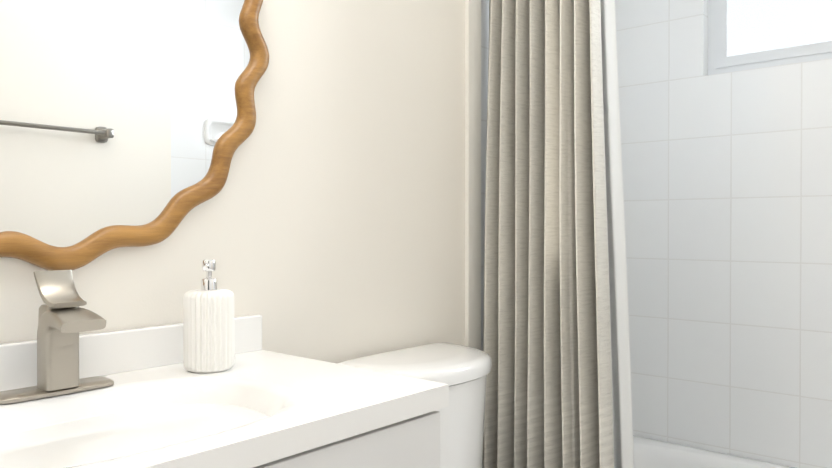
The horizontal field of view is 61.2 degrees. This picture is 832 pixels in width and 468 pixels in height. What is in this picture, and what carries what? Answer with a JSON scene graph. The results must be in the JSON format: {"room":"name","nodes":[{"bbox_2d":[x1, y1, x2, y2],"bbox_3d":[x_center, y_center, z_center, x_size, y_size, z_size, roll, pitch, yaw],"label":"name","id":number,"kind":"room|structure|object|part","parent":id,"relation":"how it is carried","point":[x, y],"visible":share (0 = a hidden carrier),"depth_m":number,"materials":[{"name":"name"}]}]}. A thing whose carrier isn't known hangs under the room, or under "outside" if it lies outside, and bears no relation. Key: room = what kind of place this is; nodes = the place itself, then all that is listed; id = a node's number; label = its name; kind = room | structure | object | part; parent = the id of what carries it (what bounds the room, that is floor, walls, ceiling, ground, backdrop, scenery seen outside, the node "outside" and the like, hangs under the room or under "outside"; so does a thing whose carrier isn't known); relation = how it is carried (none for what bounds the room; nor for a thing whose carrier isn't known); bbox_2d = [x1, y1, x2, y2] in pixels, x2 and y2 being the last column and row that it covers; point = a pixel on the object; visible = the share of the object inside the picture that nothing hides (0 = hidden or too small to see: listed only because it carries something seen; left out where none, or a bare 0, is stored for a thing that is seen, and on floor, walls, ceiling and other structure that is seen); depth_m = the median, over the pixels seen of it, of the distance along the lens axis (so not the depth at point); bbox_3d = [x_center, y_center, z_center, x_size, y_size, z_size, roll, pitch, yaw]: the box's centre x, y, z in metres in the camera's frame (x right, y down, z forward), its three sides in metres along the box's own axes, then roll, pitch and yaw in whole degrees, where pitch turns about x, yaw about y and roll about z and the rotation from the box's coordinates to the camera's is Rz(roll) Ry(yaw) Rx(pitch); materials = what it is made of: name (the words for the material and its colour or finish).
{"room":"bathroom","nodes":[
{"label":"bathroom","id":0,"kind":"room"},
{"bbox_2d":[0,0,488,467],"bbox_3d":[-0.129,-0.161,1.656,0.120,2.460,2.593,0,1,41],"label":"wall","id":1,"kind":"structure","parent":0,"point":[326,223],"depth_m":1.51,"materials":[{"name":"paint"}]},
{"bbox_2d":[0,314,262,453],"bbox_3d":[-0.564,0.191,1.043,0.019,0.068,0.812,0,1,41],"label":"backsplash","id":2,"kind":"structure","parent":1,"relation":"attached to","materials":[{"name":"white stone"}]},
{"bbox_2d":[0,0,268,270],"bbox_3d":[-0.551,-0.354,1.044,0.029,0.823,0.822,0,1,41],"label":"mirror","id":3,"kind":"object","parent":1,"relation":"attached to","point":[127,123],"visible":1,"depth_m":1.13,"materials":[{"name":"brown wood"}]},
{"bbox_2d":[465,0,480,349],"bbox_3d":[0.153,-0.162,1.882,0.012,2.459,0.057,0,1,41],"label":"trim","id":4,"kind":"structure","parent":1,"relation":"attached to","point":[473,173],"depth_m":1.87,"materials":[{"name":"white paint"}]},
{"bbox_2d":[615,0,831,467],"bbox_3d":[1.326,-0.164,2.037,1.590,2.460,0.120,0,1,41],"label":"wall","id":5,"kind":"structure","parent":0,"point":[727,183],"depth_m":2.25,"materials":[{"name":"tile"}]},
{"bbox_2d":[708,0,831,74],"bbox_3d":[1.314,-0.806,2.033,0.908,0.587,0.042,0,1,41],"label":"window","id":6,"kind":"structure","parent":5,"relation":"in","point":[748,34],"depth_m":2.21,"materials":[{"name":"glass"}]},
{"bbox_3d":[1.304,-0.808,2.044,0.758,0.471,0.020,0,1,41],"label":"glass","id":7,"kind":"part","parent":6,"relation":"part of","materials":[{"name":"white"}]},
{"bbox_3d":[0.520,1.125,1.111,1.830,0.100,2.593,0,1,41],"label":"floor","id":8,"kind":"structure","parent":0,"visible":0},
{"bbox_2d":[0,314,448,467],"bbox_3d":[-0.383,0.618,0.891,0.498,0.918,0.812,0,1,41],"label":"bathroom vanity","id":9,"kind":"object","parent":8,"relation":"on","point":[157,404],"visible":0.96,"depth_m":0.98,"materials":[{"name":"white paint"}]},
{"bbox_2d":[0,270,113,403],"bbox_3d":[-0.489,0.138,0.979,0.118,0.172,0.156,0,1,41],"label":"faucet","id":10,"kind":"object","parent":9,"relation":"on","point":[64,319],"visible":0.96,"depth_m":0.98,"materials":[{"name":"silver metal"}]},
{"bbox_3d":[-0.514,0.220,1.001,0.052,0.008,0.156,0,1,41],"label":"plate","id":11,"kind":"part","parent":10,"relation":"part of","materials":[{"name":"silver metal"}]},
{"bbox_3d":[-0.498,0.076,0.989,0.059,0.049,0.053,0,1,41],"label":"handle","id":12,"kind":"part","parent":10,"relation":"part of","materials":[{"name":"silver metal"}]},
{"bbox_2d":[183,259,234,372],"bbox_3d":[-0.341,0.132,1.160,0.081,0.181,0.081,0,1,41],"label":"soap dispenser","id":13,"kind":"object","parent":9,"relation":"on","point":[208,328],"visible":1,"depth_m":1.13,"materials":[{"name":"white ceramic"}]},
{"bbox_3d":[-0.225,0.319,0.754,0.018,0.106,0.782,0,1,41],"label":"drawer","id":14,"kind":"part","parent":9,"relation":"part of","materials":[{"name":"white paint"}]},
{"bbox_2d":[337,342,491,467],"bbox_3d":[0.222,0.671,1.372,0.750,0.802,0.441,0,1,41],"label":"toilet","id":15,"kind":"object","parent":8,"relation":"on","point":[462,371],"visible":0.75,"depth_m":1.49,"materials":[{"name":"white ceramic"}]},
{"bbox_2d":[633,435,793,467],"bbox_3d":[1.039,0.887,1.713,1.586,0.365,0.756,0,1,41],"label":"bathtub","id":16,"kind":"object","parent":8,"relation":"on","point":[650,453],"visible":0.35,"depth_m":2.27,"materials":[{"name":"white ceramic"}]},
{"bbox_3d":[0.791,-1.044,1.406,1.589,0.054,0.054,0,1,41],"label":"shower rod","id":17,"kind":"object","parent":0,"visible":0},
{"bbox_2d":[483,0,633,467],"bbox_3d":[0.336,-0.165,1.769,0.386,1.797,0.169,0,1,41],"label":"shower curtain","id":18,"kind":"object","parent":17,"relation":"hanging from","point":[556,338],"visible":1,"depth_m":1.73,"materials":[{"name":"beige fabric"}]}
]}

